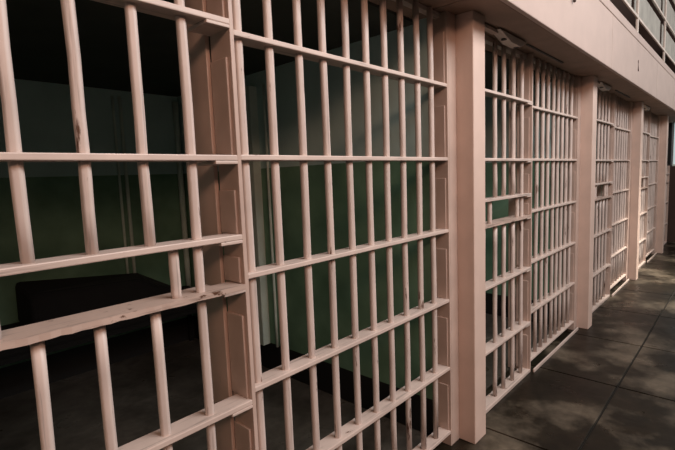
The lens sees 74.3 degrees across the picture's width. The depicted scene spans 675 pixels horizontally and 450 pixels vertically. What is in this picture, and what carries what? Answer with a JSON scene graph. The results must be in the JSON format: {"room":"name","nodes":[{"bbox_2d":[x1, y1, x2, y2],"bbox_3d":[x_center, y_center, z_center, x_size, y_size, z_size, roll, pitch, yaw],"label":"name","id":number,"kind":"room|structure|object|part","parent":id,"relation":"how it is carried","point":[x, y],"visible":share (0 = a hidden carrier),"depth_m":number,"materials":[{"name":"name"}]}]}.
{"room":"prison interior","nodes":[
{"label":"prison interior","id":0,"kind":"room"},
{"bbox_2d":[0,79,194,398],"bbox_3d":[0.543,-0.341,6.007,0.128,2.132,10.299,3,8,43],"label":"wall","id":1,"kind":"structure","parent":0,"point":[44,108],"depth_m":3.30,"materials":[{"name":"paint"}]},
{"bbox_2d":[111,96,128,273],"bbox_3d":[-1.694,-0.276,3.476,0.019,1.427,0.019,3,8,43],"label":"pipe","id":2,"kind":"object","parent":1,"relation":"attached to","point":[112,98],"visible":0.88,"depth_m":3.47,"materials":[{"name":"metal"}]},
{"bbox_2d":[117,96,135,272],"bbox_3d":[-1.656,-0.282,3.513,0.026,1.427,0.026,3,8,43],"label":"pipe","id":3,"kind":"object","parent":1,"relation":"attached to","point":[119,97],"visible":0.83,"depth_m":3.50,"materials":[{"name":"metal"}]},
{"bbox_2d":[172,101,190,286],"bbox_3d":[-1.339,-0.243,3.839,0.047,1.598,0.047,3,8,43],"label":"pipe","id":4,"kind":"object","parent":1,"relation":"attached to","point":[174,103],"visible":0.88,"depth_m":3.82,"materials":[{"name":"metal"}]},
{"bbox_2d":[177,18,432,434],"bbox_3d":[-0.371,0.001,3.152,2.471,2.132,0.190,3,8,43],"label":"wall partition","id":5,"kind":"structure","parent":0,"point":[285,75],"depth_m":2.62,"materials":[{"name":"paint"}]},
{"bbox_2d":[245,86,270,345],"bbox_3d":[-0.567,-0.042,3.156,0.064,1.825,0.064,3,8,43],"label":"pipe","id":6,"kind":"object","parent":5,"relation":"attached to","point":[250,91],"visible":0.8,"depth_m":3.12,"materials":[{"name":"metal"}]},
{"bbox_2d":[262,84,278,346],"bbox_3d":[-0.463,-0.038,3.081,0.019,1.825,0.019,3,8,43],"label":"pipe","id":7,"kind":"object","parent":5,"relation":"attached to","point":[263,85],"visible":0.94,"depth_m":3.07,"materials":[{"name":"metal"}]},
{"bbox_2d":[0,241,674,449],"bbox_3d":[2.986,1.106,2.147,9.074,0.106,13.334,3,8,43],"label":"floor","id":8,"kind":"structure","parent":0,"point":[555,406],"depth_m":2.81,"materials":[{"name":"concrete"}]},
{"bbox_2d":[0,286,206,365],"bbox_3d":[-1.670,0.865,3.215,0.501,0.500,1.598,3,8,43],"label":"bunk","id":9,"kind":"object","parent":8,"relation":"on","point":[7,356],"visible":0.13,"depth_m":2.92,"materials":[{"name":"black metal"}]},
{"bbox_2d":[15,273,170,324],"bbox_3d":[-1.620,0.467,3.234,0.393,0.281,1.114,3,8,43],"label":"bed","id":10,"kind":"object","parent":9,"relation":"on","point":[39,300],"visible":0.65,"depth_m":2.98,"materials":[{"name":"black fabric"}]},
{"bbox_3d":[-1.678,0.717,3.201,0.495,0.032,1.598,3,8,43],"label":"bed frame","id":11,"kind":"part","parent":9,"relation":"part of","materials":[{"name":"metal"}]},
{"bbox_3d":[-1.306,0.817,3.937,0.030,0.414,0.030,3,8,43],"label":"leg","id":12,"kind":"part","parent":9,"relation":"part of","materials":[{"name":"black metal"}]},
{"bbox_2d":[0,0,258,449],"bbox_3d":[-0.628,0.237,1.043,0.204,2.131,0.889,3,8,43],"label":"gate","id":13,"kind":"object","parent":8,"relation":"on","point":[213,18],"visible":1,"depth_m":1.16,"materials":[{"name":"beige metal"}]},
{"bbox_3d":[-0.603,-0.145,0.956,0.070,0.016,0.877,3,8,43],"label":"rail","id":14,"kind":"part","parent":13,"relation":"part of","materials":[{"name":"beige metal"}]},
{"bbox_3d":[-0.594,0.079,0.980,0.070,0.016,0.877,3,8,43],"label":"rail","id":15,"kind":"part","parent":13,"relation":"part of","materials":[{"name":"beige metal"}]},
{"bbox_2d":[0,281,245,350],"bbox_3d":[-0.596,0.222,1.002,0.101,0.016,0.877,3,8,43],"label":"shelf","id":16,"kind":"object","parent":13,"relation":"attached to","point":[35,334],"depth_m":1.04,"materials":[{"name":"metal"}]},
{"bbox_3d":[-0.617,-0.509,0.916,0.070,0.016,0.877,3,8,43],"label":"rail","id":17,"kind":"part","parent":13,"relation":"part of","materials":[{"name":"beige metal"}]},
{"bbox_3d":[-0.575,0.572,1.032,0.070,0.016,0.877,3,8,43],"label":"rail","id":18,"kind":"part","parent":13,"relation":"part of","materials":[{"name":"beige metal"}]},
{"bbox_3d":[-0.342,-0.669,1.234,0.079,0.213,0.008,3,8,43],"label":"stop plate","id":19,"kind":"part","parent":13,"relation":"part of","materials":[{"name":"pink paint"}]},
{"bbox_3d":[-0.329,-0.332,1.271,0.079,0.269,0.008,3,8,43],"label":"stop plate","id":20,"kind":"part","parent":13,"relation":"part of","materials":[{"name":"pink paint"}]},
{"bbox_3d":[-0.318,-0.038,1.302,0.079,0.126,0.008,3,8,43],"label":"stop plate","id":21,"kind":"part","parent":13,"relation":"part of","materials":[{"name":"pink paint"}]},
{"bbox_3d":[-0.311,0.130,1.320,0.079,0.075,0.008,3,8,43],"label":"stop plate","id":22,"kind":"part","parent":13,"relation":"part of","materials":[{"name":"pink paint"}]},
{"bbox_3d":[-0.298,0.194,1.330,0.099,2.131,0.013,3,8,43],"label":"post","id":23,"kind":"part","parent":13,"relation":"part of","materials":[{"name":"beige metal"}]},
{"bbox_3d":[-0.301,0.391,1.348,0.079,0.254,0.008,3,8,43],"label":"stop plate","id":24,"kind":"part","parent":13,"relation":"part of","materials":[{"name":"pink paint"}]},
{"bbox_3d":[-0.287,0.755,1.387,0.079,0.280,0.008,3,8,43],"label":"stop plate","id":25,"kind":"part","parent":13,"relation":"part of","materials":[{"name":"pink paint"}]},
{"bbox_2d":[232,0,458,449],"bbox_3d":[0.138,0.127,1.796,0.088,2.131,1.266,3,8,43],"label":"bars","id":26,"kind":"object","parent":8,"relation":"in","point":[441,51],"visible":0.93,"depth_m":1.75,"materials":[{"name":"pink paint"}]},
{"bbox_3d":[0.089,-0.594,1.679,0.066,0.016,1.180,3,8,43],"label":"rail","id":27,"kind":"part","parent":26,"relation":"part of","materials":[{"name":"beige metal"}]},
{"bbox_3d":[0.102,-0.255,1.715,0.066,0.016,1.180,3,8,43],"label":"rail","id":28,"kind":"part","parent":26,"relation":"part of","materials":[{"name":"beige metal"}]},
{"bbox_3d":[0.115,0.088,1.752,0.066,0.016,1.180,3,8,43],"label":"rail","id":29,"kind":"part","parent":26,"relation":"part of","materials":[{"name":"beige metal"}]},
{"bbox_3d":[0.128,0.433,1.789,0.066,0.016,1.180,3,8,43],"label":"rail","id":30,"kind":"part","parent":26,"relation":"part of","materials":[{"name":"beige metal"}]},
{"bbox_3d":[0.142,0.778,1.826,0.066,0.016,1.180,3,8,43],"label":"rail","id":31,"kind":"part","parent":26,"relation":"part of","materials":[{"name":"beige metal"}]},
{"bbox_3d":[0.066,-0.915,1.654,0.032,0.019,1.180,3,8,43],"label":"head rail","id":32,"kind":"part","parent":26,"relation":"part of","materials":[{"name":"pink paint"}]},
{"bbox_3d":[0.154,1.115,1.862,0.066,0.016,1.180,3,8,43],"label":"rail","id":33,"kind":"part","parent":26,"relation":"part of","materials":[{"name":"metal"}]},
{"bbox_3d":[0.472,-0.782,2.103,0.070,0.237,0.007,3,8,43],"label":"stop plate","id":34,"kind":"part","parent":26,"relation":"part of","materials":[{"name":"pink paint"}]},
{"bbox_3d":[0.485,-0.445,2.139,0.070,0.243,0.007,3,8,43],"label":"stop plate","id":35,"kind":"part","parent":26,"relation":"part of","materials":[{"name":"pink paint"}]},
{"bbox_3d":[0.498,-0.104,2.176,0.070,0.246,0.007,3,8,43],"label":"stop plate","id":36,"kind":"part","parent":26,"relation":"part of","materials":[{"name":"pink paint"}]},
{"bbox_3d":[0.511,0.239,2.213,0.070,0.249,0.007,3,8,43],"label":"stop plate","id":37,"kind":"part","parent":26,"relation":"part of","materials":[{"name":"pink paint"}]},
{"bbox_3d":[0.524,0.585,2.250,0.070,0.249,0.007,3,8,43],"label":"stop plate","id":38,"kind":"part","parent":26,"relation":"part of","materials":[{"name":"pink paint"}]},
{"bbox_3d":[0.537,0.926,2.287,0.070,0.240,0.007,3,8,43],"label":"stop plate","id":39,"kind":"part","parent":26,"relation":"part of","materials":[{"name":"pink paint"}]},
{"bbox_3d":[0.538,0.066,2.225,0.088,2.131,0.085,3,8,43],"label":"channel post","id":40,"kind":"part","parent":26,"relation":"part of","materials":[{"name":"beige metal"}]},
{"bbox_2d":[485,24,532,412],"bbox_3d":[0.964,0.002,2.671,0.216,2.131,0.894,3,8,43],"label":"gate","id":41,"kind":"object","parent":8,"relation":"on","point":[519,219],"visible":0.81,"depth_m":2.82,"materials":[{"name":"beige metal"}]},
{"bbox_3d":[0.783,-1.009,2.300,0.032,0.015,0.149,3,8,43],"label":"hanger arm","id":42,"kind":"part","parent":41,"relation":"part of","materials":[{"name":"pink paint"}]},
{"bbox_3d":[0.910,-1.041,2.562,0.032,0.026,0.878,3,8,43],"label":"head rail","id":43,"kind":"part","parent":41,"relation":"part of","materials":[{"name":"beige metal"}]},
{"bbox_3d":[1.004,1.048,2.776,0.070,0.023,0.881,3,8,43],"label":"rail","id":44,"kind":"part","parent":41,"relation":"part of","materials":[{"name":"beige metal"}]},
{"bbox_3d":[0.991,0.710,2.739,0.070,0.016,0.881,3,8,43],"label":"rail","id":45,"kind":"part","parent":41,"relation":"part of","materials":[{"name":"beige metal"}]},
{"bbox_3d":[0.976,0.334,2.699,0.070,0.016,0.881,3,8,43],"label":"rail","id":46,"kind":"part","parent":41,"relation":"part of","materials":[{"name":"beige metal"}]},
{"bbox_3d":[0.957,-0.160,2.646,0.070,0.016,0.881,3,8,43],"label":"rail","id":47,"kind":"part","parent":41,"relation":"part of","materials":[{"name":"metal"}]},
{"bbox_2d":[485,215,531,228],"bbox_3d":[0.956,-0.016,2.668,0.101,0.016,0.881,3,8,43],"label":"shelf","id":48,"kind":"object","parent":41,"relation":"attached to","point":[494,223],"depth_m":2.72,"materials":[{"name":"metal"}]},
{"bbox_3d":[0.949,-0.383,2.622,0.070,0.016,0.881,3,8,43],"label":"rail","id":49,"kind":"part","parent":41,"relation":"part of","materials":[{"name":"beige metal"}]},
{"bbox_3d":[0.935,-0.748,2.583,0.070,0.016,0.881,3,8,43],"label":"rail","id":50,"kind":"part","parent":41,"relation":"part of","materials":[{"name":"beige metal"}]},
{"bbox_3d":[1.279,0.874,3.094,0.079,0.242,0.007,3,8,43],"label":"stop plate","id":51,"kind":"part","parent":41,"relation":"part of","materials":[{"name":"pink paint"}]},
{"bbox_3d":[1.265,0.516,3.055,0.079,0.280,0.007,3,8,43],"label":"stop plate","id":52,"kind":"part","parent":41,"relation":"part of","materials":[{"name":"pink paint"}]},
{"bbox_3d":[1.251,0.153,3.016,0.079,0.254,0.007,3,8,43],"label":"stop plate","id":53,"kind":"part","parent":41,"relation":"part of","materials":[{"name":"pink paint"}]},
{"bbox_3d":[1.235,-0.277,2.970,0.079,0.126,0.007,3,8,43],"label":"stop plate","id":54,"kind":"part","parent":41,"relation":"part of","materials":[{"name":"pink paint"}]},
{"bbox_3d":[1.224,-0.571,2.939,0.079,0.269,0.007,3,8,43],"label":"stop plate","id":55,"kind":"part","parent":41,"relation":"part of","materials":[{"name":"pink paint"}]},
{"bbox_3d":[1.211,-0.908,2.902,0.079,0.213,0.007,3,8,43],"label":"stop plate","id":56,"kind":"part","parent":41,"relation":"part of","materials":[{"name":"pink paint"}]},
{"bbox_3d":[1.255,-0.045,2.998,0.099,2.131,0.013,3,8,43],"label":"post","id":57,"kind":"part","parent":41,"relation":"part of","materials":[{"name":"beige metal"}]},
{"bbox_3d":[1.241,-0.109,2.988,0.079,0.075,0.007,3,8,43],"label":"stop plate","id":58,"kind":"part","parent":41,"relation":"part of","materials":[{"name":"pink paint"}]},
{"bbox_2d":[531,56,581,371],"bbox_3d":[1.653,-0.103,3.402,0.116,2.131,1.124,3,8,43],"label":"bars","id":59,"kind":"object","parent":8,"relation":"in","point":[568,117],"visible":0.89,"depth_m":3.42,"materials":[{"name":"pink paint"}]},
{"bbox_3d":[1.570,-1.147,3.270,0.032,0.019,1.038,3,8,43],"label":"head rail","id":60,"kind":"part","parent":59,"relation":"part of","materials":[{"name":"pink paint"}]},
{"bbox_3d":[1.659,0.884,3.478,0.066,0.016,1.038,3,8,43],"label":"rail","id":61,"kind":"part","parent":59,"relation":"part of","materials":[{"name":"beige metal"}]},
{"bbox_3d":[1.646,0.547,3.442,0.066,0.016,1.038,3,8,43],"label":"rail","id":62,"kind":"part","parent":59,"relation":"part of","materials":[{"name":"beige metal"}]},
{"bbox_3d":[1.633,0.202,3.405,0.066,0.016,1.038,3,8,43],"label":"rail","id":63,"kind":"part","parent":59,"relation":"part of","materials":[{"name":"beige metal"}]},
{"bbox_3d":[1.620,-0.143,3.368,0.066,0.016,1.038,3,8,43],"label":"rail","id":64,"kind":"part","parent":59,"relation":"part of","materials":[{"name":"beige metal"}]},
{"bbox_3d":[1.607,-0.486,3.331,0.066,0.016,1.038,3,8,43],"label":"rail","id":65,"kind":"part","parent":59,"relation":"part of","materials":[{"name":"metal"}]},
{"bbox_3d":[1.594,-0.825,3.295,0.066,0.016,1.038,3,8,43],"label":"rail","id":66,"kind":"part","parent":59,"relation":"part of","materials":[{"name":"metal"}]},
{"bbox_3d":[1.994,0.702,3.851,0.070,0.240,0.008,3,8,43],"label":"stop plate","id":67,"kind":"part","parent":59,"relation":"part of","materials":[{"name":"pink paint"}]},
{"bbox_3d":[1.981,0.361,3.814,0.070,0.249,0.008,3,8,43],"label":"stop plate","id":68,"kind":"part","parent":59,"relation":"part of","materials":[{"name":"pink paint"}]},
{"bbox_3d":[1.968,0.016,3.777,0.070,0.249,0.008,3,8,43],"label":"stop plate","id":69,"kind":"part","parent":59,"relation":"part of","materials":[{"name":"pink paint"}]},
{"bbox_3d":[1.954,-0.328,3.740,0.070,0.246,0.008,3,8,43],"label":"stop plate","id":70,"kind":"part","parent":59,"relation":"part of","materials":[{"name":"pink paint"}]},
{"bbox_3d":[1.941,-0.669,3.704,0.070,0.243,0.008,3,8,43],"label":"stop plate","id":71,"kind":"part","parent":59,"relation":"part of","materials":[{"name":"pink paint"}]},
{"bbox_3d":[1.928,-1.006,3.668,0.070,0.237,0.008,3,8,43],"label":"stop plate","id":72,"kind":"part","parent":59,"relation":"part of","materials":[{"name":"pink paint"}]},
{"bbox_3d":[1.994,-0.158,3.790,0.088,2.131,0.085,3,8,43],"label":"channel post","id":73,"kind":"part","parent":59,"relation":"part of","materials":[{"name":"beige metal"}]},
{"bbox_2d":[592,82,615,312],"bbox_3d":[2.502,-0.233,4.303,0.192,2.131,1.106,3,8,40],"label":"gate","id":74,"kind":"object","parent":8,"relation":"on","point":[602,214],"visible":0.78,"depth_m":4.52,"materials":[{"name":"beige metal"}]},
{"bbox_3d":[2.531,0.814,4.416,0.070,0.023,1.090,3,8,43],"label":"rail","id":75,"kind":"part","parent":74,"relation":"part of","materials":[{"name":"beige metal"}]},
{"bbox_3d":[2.518,0.475,4.380,0.070,0.016,1.090,3,8,43],"label":"rail","id":76,"kind":"part","parent":74,"relation":"part of","materials":[{"name":"beige metal"}]},
{"bbox_3d":[2.503,0.099,4.339,0.070,0.016,1.090,3,8,43],"label":"rail","id":77,"kind":"part","parent":74,"relation":"part of","materials":[{"name":"beige metal"}]},
{"bbox_2d":[595,195,612,200],"bbox_3d":[2.483,-0.251,4.308,0.101,0.016,1.090,3,8,43],"label":"shelf","id":78,"kind":"object","parent":74,"relation":"attached to","point":[604,197],"depth_m":4.50,"materials":[{"name":"metal"}]},
{"bbox_3d":[2.485,-0.395,4.286,0.070,0.016,1.090,3,8,43],"label":"rail","id":79,"kind":"part","parent":74,"relation":"part of","materials":[{"name":"beige metal"}]},
{"bbox_3d":[2.476,-0.618,4.262,0.070,0.016,1.090,3,8,43],"label":"rail","id":80,"kind":"part","parent":74,"relation":"part of","materials":[{"name":"beige metal"}]},
{"bbox_3d":[2.462,-0.983,4.223,0.070,0.016,1.090,3,8,43],"label":"rail","id":81,"kind":"part","parent":74,"relation":"part of","materials":[{"name":"metal"}]},
{"bbox_3d":[2.863,0.271,4.772,0.079,0.280,0.007,3,8,43],"label":"stop plate","id":82,"kind":"part","parent":74,"relation":"part of","materials":[{"name":"pink paint"}]},
{"bbox_3d":[2.877,0.628,4.810,0.079,0.242,0.007,3,8,43],"label":"stop plate","id":83,"kind":"part","parent":74,"relation":"part of","materials":[{"name":"pink paint"}]},
{"bbox_3d":[2.849,-0.093,4.733,0.079,0.254,0.007,3,8,43],"label":"stop plate","id":84,"kind":"part","parent":74,"relation":"part of","materials":[{"name":"pink paint"}]},
{"bbox_3d":[2.833,-0.522,4.686,0.079,0.126,0.007,3,8,43],"label":"stop plate","id":85,"kind":"part","parent":74,"relation":"part of","materials":[{"name":"pink paint"}]},
{"bbox_3d":[2.853,-0.290,4.715,0.099,2.131,0.013,3,8,43],"label":"post","id":86,"kind":"part","parent":74,"relation":"part of","materials":[{"name":"beige metal"}]},
{"bbox_3d":[2.822,-0.816,4.655,0.079,0.269,0.007,3,8,43],"label":"stop plate","id":87,"kind":"part","parent":74,"relation":"part of","materials":[{"name":"pink paint"}]},
{"bbox_3d":[2.809,-1.154,4.619,0.079,0.213,0.007,3,8,43],"label":"stop plate","id":88,"kind":"part","parent":74,"relation":"part of","materials":[{"name":"pink paint"}]},
{"bbox_2d":[610,96,632,296],"bbox_3d":[3.189,-0.339,5.052,0.116,2.131,0.942,3,8,43],"label":"bars","id":89,"kind":"object","parent":8,"relation":"in","point":[622,133],"visible":0.87,"depth_m":5.10,"materials":[{"name":"pink paint"}]},
{"bbox_3d":[3.195,0.648,5.128,0.066,0.016,0.856,3,8,43],"label":"rail","id":90,"kind":"part","parent":89,"relation":"part of","materials":[{"name":"beige metal"}]},
{"bbox_3d":[3.183,0.311,5.092,0.066,0.016,0.856,3,8,43],"label":"rail","id":91,"kind":"part","parent":89,"relation":"part of","materials":[{"name":"beige metal"}]},
{"bbox_3d":[3.169,-0.034,5.055,0.066,0.016,0.856,3,8,43],"label":"rail","id":92,"kind":"part","parent":89,"relation":"part of","materials":[{"name":"beige metal"}]},
{"bbox_3d":[3.130,-1.062,4.945,0.066,0.016,0.856,3,8,43],"label":"rail","id":93,"kind":"part","parent":89,"relation":"part of","materials":[{"name":"beige metal"}]},
{"bbox_3d":[3.455,0.135,5.398,0.070,0.249,0.007,3,8,43],"label":"stop plate","id":94,"kind":"part","parent":89,"relation":"part of","materials":[{"name":"pink paint"}]},
{"bbox_3d":[3.442,-0.211,5.361,0.070,0.249,0.007,3,8,43],"label":"stop plate","id":95,"kind":"part","parent":89,"relation":"part of","materials":[{"name":"pink paint"}]},
{"bbox_3d":[3.429,-0.555,5.324,0.070,0.246,0.007,3,8,43],"label":"stop plate","id":96,"kind":"part","parent":89,"relation":"part of","materials":[{"name":"pink paint"}]},
{"bbox_3d":[3.469,-0.385,5.373,0.088,2.131,0.085,3,8,43],"label":"channel post","id":97,"kind":"part","parent":89,"relation":"part of","materials":[{"name":"beige metal"}]},
{"bbox_3d":[3.416,-0.896,5.288,0.070,0.243,0.007,3,8,43],"label":"stop plate","id":98,"kind":"part","parent":89,"relation":"part of","materials":[{"name":"pink paint"}]},
{"bbox_3d":[3.403,-1.232,5.252,0.070,0.237,0.007,3,8,43],"label":"stop plate","id":99,"kind":"part","parent":89,"relation":"part of","materials":[{"name":"pink paint"}]},
{"bbox_2d":[638,105,650,268],"bbox_3d":[3.986,-0.461,5.897,0.192,2.131,1.135,3,8,40],"label":"gate","id":100,"kind":"object","parent":8,"relation":"on","point":[647,115],"visible":0.41,"depth_m":6.20,"materials":[{"name":"beige metal"}]},
{"bbox_3d":[4.357,0.041,6.376,0.079,0.280,0.008,3,8,43],"label":"stop plate","id":101,"kind":"part","parent":100,"relation":"part of","materials":[{"name":"pink paint"}]},
{"bbox_3d":[4.316,-1.046,6.260,0.079,0.269,0.008,3,8,43],"label":"stop plate","id":102,"kind":"part","parent":100,"relation":"part of","materials":[{"name":"pink paint"}]},
{"bbox_2d":[646,113,660,262],"bbox_3d":[4.670,-0.567,6.643,0.116,2.131,0.902,3,8,43],"label":"bars","id":103,"kind":"object","parent":8,"relation":"in","point":[655,120],"visible":0.86,"depth_m":6.73,"materials":[{"name":"pink paint"}]},
{"bbox_3d":[4.936,-0.610,6.949,0.088,2.131,0.085,3,8,43],"label":"channel post","id":104,"kind":"part","parent":103,"relation":"part of","materials":[{"name":"beige metal"}]},
{"bbox_2d":[664,125,669,244],"bbox_3d":[5.423,-0.688,7.505,0.153,2.131,1.139,3,8,43],"label":"gate","id":105,"kind":"object","parent":8,"relation":"on","point":[668,167],"visible":0.16,"depth_m":7.88,"materials":[{"name":"beige metal"}]},
{"bbox_3d":[5.819,-0.746,7.901,0.099,2.131,0.013,3,8,43],"label":"post","id":106,"kind":"part","parent":105,"relation":"part of","materials":[{"name":"beige metal"}]},
{"bbox_2d":[6,0,674,121],"bbox_3d":[0.597,-1.372,3.871,2.796,0.393,13.121,3,8,43],"label":"ceiling","id":107,"kind":"structure","parent":0,"point":[36,29],"depth_m":2.32,"materials":[{"name":"black paint"}]},
{"bbox_2d":[526,44,563,63],"bbox_3d":[1.354,-1.107,2.891,0.013,0.008,0.682,3,8,43],"label":"door track","id":108,"kind":"object","parent":107,"relation":"attached to","point":[528,45],"visible":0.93,"depth_m":2.85,"materials":[{"name":"metal"}]},
{"bbox_2d":[455,10,485,443],"bbox_3d":[0.636,0.056,2.280,0.195,2.132,0.127,3,8,43],"label":"pillar","id":109,"kind":"structure","parent":0,"point":[470,25],"depth_m":2.19,"materials":[{"name":"beige metal"}]},
{"bbox_2d":[485,79,564,325],"bbox_3d":[1.086,-0.223,4.716,2.471,2.132,0.190,3,8,43],"label":"wall partition","id":110,"kind":"structure","parent":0,"point":[499,207],"depth_m":4.15,"materials":[{"name":"paint"}]},
{"bbox_2d":[577,75,597,328],"bbox_3d":[2.093,-0.168,3.844,0.195,2.132,0.127,3,8,43],"label":"pillar","id":111,"kind":"structure","parent":0,"point":[589,83],"depth_m":3.76,"materials":[{"name":"metal"}]},
{"bbox_2d":[593,120,603,269],"bbox_3d":[2.560,-0.450,6.300,2.471,2.132,0.190,3,8,43],"label":"wall partition","id":112,"kind":"structure","parent":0,"point":[603,120],"depth_m":5.58,"materials":[{"name":"paint"}]},
{"bbox_2d":[610,0,635,27],"bbox_3d":[0.942,-2.723,3.357,0.106,2.194,13.121,3,8,43],"label":"wall","id":113,"kind":"structure","parent":0,"point":[624,10],"depth_m":7.38,"materials":[{"name":"brown paint"}]},
{"bbox_2d":[599,0,674,78],"bbox_3d":[1.192,-1.579,3.288,1.203,0.087,13.121,3,8,43],"label":"trim","id":114,"kind":"structure","parent":113,"relation":"attached to","point":[608,4],"depth_m":3.96,"materials":[{"name":"pink paint"}]},
{"bbox_2d":[622,0,674,64],"bbox_3d":[3.409,-2.516,4.784,0.049,1.286,7.721,3,8,43],"label":"railing","id":115,"kind":"object","parent":114,"relation":"on","point":[642,10],"visible":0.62,"depth_m":5.09,"materials":[{"name":"beige metal"}]},
{"bbox_3d":[2.737,-2.410,4.042,0.020,1.286,0.038,3,8,43],"label":"post","id":116,"kind":"part","parent":115,"relation":"part of","materials":[{"name":"beige metal"}]},
{"bbox_3d":[3.268,-2.177,4.685,0.006,0.277,1.566,3,8,43],"label":"panel","id":117,"kind":"part","parent":115,"relation":"part of","materials":[{"name":"grey glass"}]},
{"bbox_3d":[3.255,-2.540,4.646,0.006,0.304,1.566,3,8,43],"label":"panel","id":118,"kind":"part","parent":115,"relation":"part of","materials":[{"name":"grey glass"}]},
{"bbox_3d":[3.428,-2.361,4.788,0.014,0.024,7.721,3,8,43],"label":"rail","id":119,"kind":"part","parent":115,"relation":"part of","materials":[{"name":"beige metal"}]},
{"bbox_3d":[3.884,-2.587,5.275,0.020,1.286,0.038,3,8,43],"label":"post","id":120,"kind":"part","parent":115,"relation":"part of","materials":[{"name":"beige metal"}]},
{"bbox_3d":[4.427,-2.355,5.929,0.006,0.277,1.598,3,8,43],"label":"panel","id":121,"kind":"part","parent":115,"relation":"part of","materials":[{"name":"grey glass"}]},
{"bbox_3d":[4.413,-2.718,5.890,0.006,0.304,1.598,3,8,43],"label":"panel","id":122,"kind":"part","parent":115,"relation":"part of","materials":[{"name":"grey glass"}]},
{"bbox_2d":[627,101,643,279],"bbox_3d":[3.567,-0.395,5.428,0.195,2.132,0.127,3,8,43],"label":"pillar","id":123,"kind":"structure","parent":0,"point":[638,107],"depth_m":5.34,"materials":[{"name":"pink paint"}]},
{"bbox_2d":[638,0,674,241],"bbox_3d":[7.349,-2.006,6.594,8.967,4.797,0.128,3,8,43],"label":"wall","id":124,"kind":"structure","parent":0,"point":[642,31],"depth_m":7.96,"materials":[{"name":"paint"}]},
{"bbox_2d":[500,0,674,111],"bbox_3d":[1.633,-1.322,2.914,0.025,0.396,13.114,3,8,43],"label":"beam","id":125,"kind":"structure","parent":124,"relation":"attached to","point":[588,26],"depth_m":3.15,"materials":[{"name":"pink paint"}]},
{"bbox_2d":[667,121,673,165],"bbox_3d":[5.656,-1.379,7.569,0.051,0.737,0.154,3,8,43],"label":"window frame","id":126,"kind":"structure","parent":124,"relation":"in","point":[671,124],"depth_m":7.52,"materials":[{"name":"metal"}]},
{"bbox_2d":[672,122,674,165],"bbox_3d":[6.330,-1.421,7.579,0.990,0.788,0.069,3,8,43],"label":"window","id":127,"kind":"structure","parent":124,"relation":"in","point":[673,164],"depth_m":7.93,"materials":[{"name":"clear glass"}]},
{"bbox_2d":[655,115,668,253],"bbox_3d":[5.035,-0.620,7.003,0.195,2.132,0.127,3,8,43],"label":"pillar","id":128,"kind":"structure","parent":0,"point":[664,120],"depth_m":6.92,"materials":[{"name":"pink paint"}]}
]}

